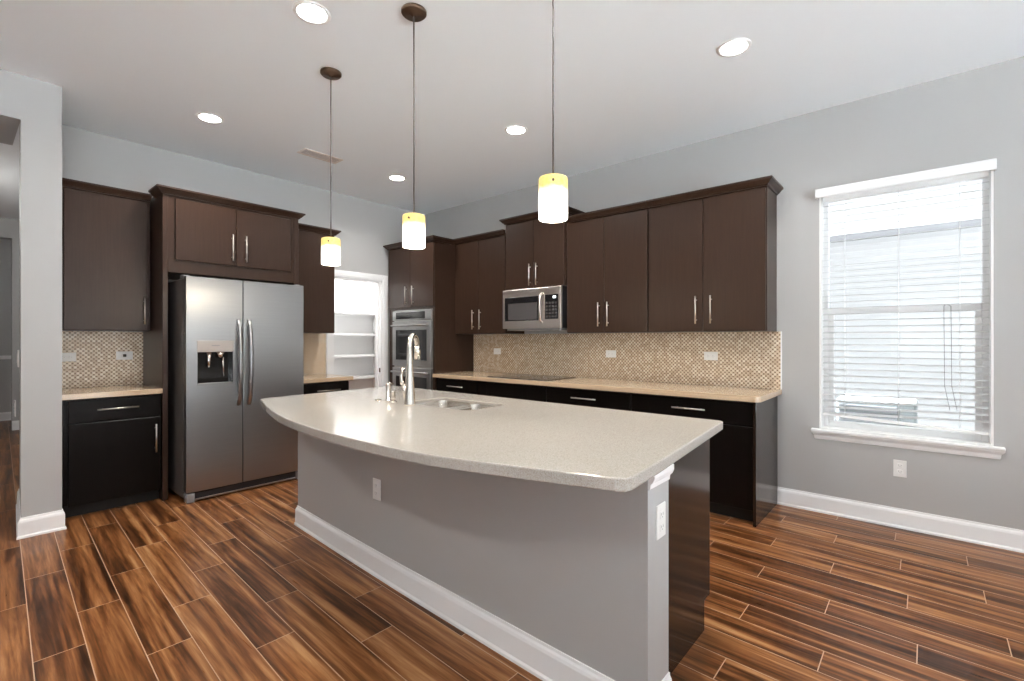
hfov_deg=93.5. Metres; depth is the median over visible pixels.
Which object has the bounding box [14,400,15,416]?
hall outlet
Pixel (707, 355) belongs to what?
wall outlet
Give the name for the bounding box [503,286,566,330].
microwave
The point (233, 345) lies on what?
refrigerator
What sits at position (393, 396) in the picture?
sprayer
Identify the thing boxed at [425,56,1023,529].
wall
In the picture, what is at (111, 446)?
base cabinet
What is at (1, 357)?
trim
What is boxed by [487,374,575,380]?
cooktop
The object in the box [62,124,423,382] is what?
wall
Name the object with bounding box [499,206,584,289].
upper cabinet
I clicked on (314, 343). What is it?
backsplash
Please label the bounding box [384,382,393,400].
soap dispenser
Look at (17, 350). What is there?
light switch
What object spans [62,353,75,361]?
wall outlet
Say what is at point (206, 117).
recessed light
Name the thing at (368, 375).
shelf
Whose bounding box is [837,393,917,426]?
condenser
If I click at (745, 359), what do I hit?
backsplash
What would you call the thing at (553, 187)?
pendant light
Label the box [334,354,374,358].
shelf
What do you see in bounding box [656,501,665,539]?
wall outlet
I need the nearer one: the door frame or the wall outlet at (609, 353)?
the wall outlet at (609, 353)
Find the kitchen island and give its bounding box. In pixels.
[294,431,709,680]
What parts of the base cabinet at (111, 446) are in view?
drawer, door, handle, handle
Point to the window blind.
(978, 170)
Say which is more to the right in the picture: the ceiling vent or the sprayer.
the sprayer
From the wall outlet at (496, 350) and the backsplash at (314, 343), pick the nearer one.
the backsplash at (314, 343)
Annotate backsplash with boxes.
[62,331,142,387]
[304,333,325,374]
[474,331,781,388]
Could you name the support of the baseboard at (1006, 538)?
attached to the wall at (975, 115)
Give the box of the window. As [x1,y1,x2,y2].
[811,170,1005,459]
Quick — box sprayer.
[390,390,396,402]
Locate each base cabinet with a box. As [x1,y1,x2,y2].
[62,394,160,517]
[304,380,348,393]
[437,378,486,395]
[487,382,546,401]
[547,386,631,410]
[632,393,777,526]
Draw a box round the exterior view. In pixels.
[830,179,981,430]
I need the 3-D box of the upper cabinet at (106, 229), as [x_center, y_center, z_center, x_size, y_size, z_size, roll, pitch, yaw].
[-3.354,-0.645,3.938,0.377,1.146,0.597,0,0,41]
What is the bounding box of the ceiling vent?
[297,148,342,163]
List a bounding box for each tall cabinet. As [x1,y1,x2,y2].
[143,184,305,500]
[383,235,473,389]
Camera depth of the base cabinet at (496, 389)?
4.79 m
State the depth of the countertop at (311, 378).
5.04 m
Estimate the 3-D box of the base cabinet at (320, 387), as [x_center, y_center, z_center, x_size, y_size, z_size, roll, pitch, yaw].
[-2.134,0.872,5.147,0.614,0.872,0.552,0,0,41]
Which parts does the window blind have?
rail, pull cord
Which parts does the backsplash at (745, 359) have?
edge trim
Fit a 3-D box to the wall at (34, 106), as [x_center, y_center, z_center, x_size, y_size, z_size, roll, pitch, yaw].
[-5.269,-0.217,1.494,0.900,3.050,5.600,0,0,41]
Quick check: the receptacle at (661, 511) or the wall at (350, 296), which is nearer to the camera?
the receptacle at (661, 511)
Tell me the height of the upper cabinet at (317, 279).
1.136 m
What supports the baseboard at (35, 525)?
attached to the wall at (34, 106)
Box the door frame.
[326,270,387,386]
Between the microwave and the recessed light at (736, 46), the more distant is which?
the microwave
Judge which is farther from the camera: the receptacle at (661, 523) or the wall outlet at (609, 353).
the wall outlet at (609, 353)
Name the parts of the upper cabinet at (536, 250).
door, crown molding, door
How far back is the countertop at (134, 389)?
3.73 m
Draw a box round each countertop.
[62,384,162,400]
[261,386,722,491]
[304,374,352,382]
[433,371,781,402]
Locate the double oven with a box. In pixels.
[390,309,432,389]
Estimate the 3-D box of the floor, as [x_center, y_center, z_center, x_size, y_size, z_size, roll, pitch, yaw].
[-3.306,1.357,2.444,14.600,0.100,9.600,0,0,41]
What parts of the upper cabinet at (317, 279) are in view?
crown molding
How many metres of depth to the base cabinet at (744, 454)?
3.51 m
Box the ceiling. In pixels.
[0,0,1023,219]
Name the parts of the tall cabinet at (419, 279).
door, crown molding, door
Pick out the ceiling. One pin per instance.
(634, 79)
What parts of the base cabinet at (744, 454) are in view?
handle, drawer, door, panel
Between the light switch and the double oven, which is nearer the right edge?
the double oven
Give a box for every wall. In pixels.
[0,69,61,517]
[0,217,18,429]
[0,238,10,412]
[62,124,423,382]
[334,279,374,389]
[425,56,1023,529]
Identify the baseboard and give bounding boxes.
[0,412,65,539]
[777,487,1023,552]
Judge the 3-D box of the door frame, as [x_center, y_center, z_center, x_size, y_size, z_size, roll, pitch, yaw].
[-1.932,0.240,5.966,0.144,2.135,0.845,0,0,41]
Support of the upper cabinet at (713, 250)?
attached to the wall at (975, 115)
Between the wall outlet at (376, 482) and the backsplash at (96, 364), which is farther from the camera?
the backsplash at (96, 364)
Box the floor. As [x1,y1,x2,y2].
[0,420,1023,680]
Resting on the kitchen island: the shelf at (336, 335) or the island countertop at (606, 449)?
the island countertop at (606, 449)
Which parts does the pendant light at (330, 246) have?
cord, lamp shade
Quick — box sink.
[416,400,494,409]
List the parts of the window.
sash, sill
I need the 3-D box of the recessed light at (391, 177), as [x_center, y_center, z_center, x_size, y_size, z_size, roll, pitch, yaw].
[-1.239,-1.739,5.194,0.192,0.006,0.192,0,0,41]
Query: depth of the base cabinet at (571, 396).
4.23 m
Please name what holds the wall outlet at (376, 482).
attached to the kitchen island
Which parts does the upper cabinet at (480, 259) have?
door, crown molding, door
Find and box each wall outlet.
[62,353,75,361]
[373,478,380,500]
[494,348,500,353]
[606,350,615,357]
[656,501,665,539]
[704,352,717,359]
[893,460,906,477]
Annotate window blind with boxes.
[815,158,996,435]
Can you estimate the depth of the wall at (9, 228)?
6.98 m
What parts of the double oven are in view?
handle, handle, touch panel, door glass, door glass, oven door, oven door, control panel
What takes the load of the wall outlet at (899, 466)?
attached to the wall at (975, 115)
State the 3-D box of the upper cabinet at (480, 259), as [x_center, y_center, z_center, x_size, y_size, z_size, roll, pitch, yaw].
[-0.292,-0.637,5.669,0.820,1.139,0.377,0,0,41]
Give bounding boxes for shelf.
[334,333,374,337]
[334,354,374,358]
[335,311,374,317]
[352,374,374,378]
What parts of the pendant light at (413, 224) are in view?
lamp shade, cord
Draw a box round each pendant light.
[320,67,341,265]
[401,3,425,248]
[539,0,567,222]
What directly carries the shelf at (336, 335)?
attached to the wall at (350, 296)
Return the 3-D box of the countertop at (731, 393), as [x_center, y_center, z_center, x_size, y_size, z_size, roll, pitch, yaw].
[0.613,0.414,4.697,3.455,0.041,0.674,0,0,41]
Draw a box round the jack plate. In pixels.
[116,351,132,359]
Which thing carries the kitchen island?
on the floor
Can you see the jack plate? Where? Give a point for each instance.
(120, 355)
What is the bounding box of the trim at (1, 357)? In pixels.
[0,356,10,358]
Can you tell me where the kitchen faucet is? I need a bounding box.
[399,333,420,405]
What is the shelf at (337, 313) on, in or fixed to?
attached to the wall at (350, 296)
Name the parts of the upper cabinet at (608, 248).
door, crown molding, door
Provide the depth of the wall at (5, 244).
7.80 m
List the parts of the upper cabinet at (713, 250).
door, handle, handle, crown molding, door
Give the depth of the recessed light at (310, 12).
2.56 m
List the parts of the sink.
bowl, bowl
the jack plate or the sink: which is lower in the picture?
the sink
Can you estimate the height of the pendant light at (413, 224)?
1.252 m
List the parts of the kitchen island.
baseboard, cap trim, panel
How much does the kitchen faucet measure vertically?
0.435 m
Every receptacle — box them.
[660,510,663,519]
[660,522,663,531]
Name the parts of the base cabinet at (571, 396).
handle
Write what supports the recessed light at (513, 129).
in the ceiling
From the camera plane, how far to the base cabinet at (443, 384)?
5.30 m
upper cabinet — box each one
[62,178,151,331]
[298,223,340,332]
[453,229,523,333]
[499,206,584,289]
[565,201,654,332]
[646,175,782,331]
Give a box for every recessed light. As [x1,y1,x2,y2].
[195,112,223,123]
[292,0,330,24]
[388,175,405,180]
[505,125,527,134]
[716,38,751,56]
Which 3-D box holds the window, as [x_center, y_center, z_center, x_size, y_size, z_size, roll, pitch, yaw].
[2.732,-0.180,3.404,1.040,1.866,0.215,0,0,41]
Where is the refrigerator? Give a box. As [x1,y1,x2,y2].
[168,275,303,503]
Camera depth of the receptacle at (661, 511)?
1.64 m
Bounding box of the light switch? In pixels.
[17,350,18,366]
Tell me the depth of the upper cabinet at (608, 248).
4.46 m
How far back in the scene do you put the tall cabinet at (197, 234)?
4.13 m
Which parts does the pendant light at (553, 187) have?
cord, lamp shade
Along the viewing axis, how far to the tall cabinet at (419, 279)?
5.77 m
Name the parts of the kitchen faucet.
lever handle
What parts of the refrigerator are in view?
door, dispenser panel, handle, handle, door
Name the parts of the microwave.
door glass, handle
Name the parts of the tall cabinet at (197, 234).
panel, door, crown molding, handle, door, panel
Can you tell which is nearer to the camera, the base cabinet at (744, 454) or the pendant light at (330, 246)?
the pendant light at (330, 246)

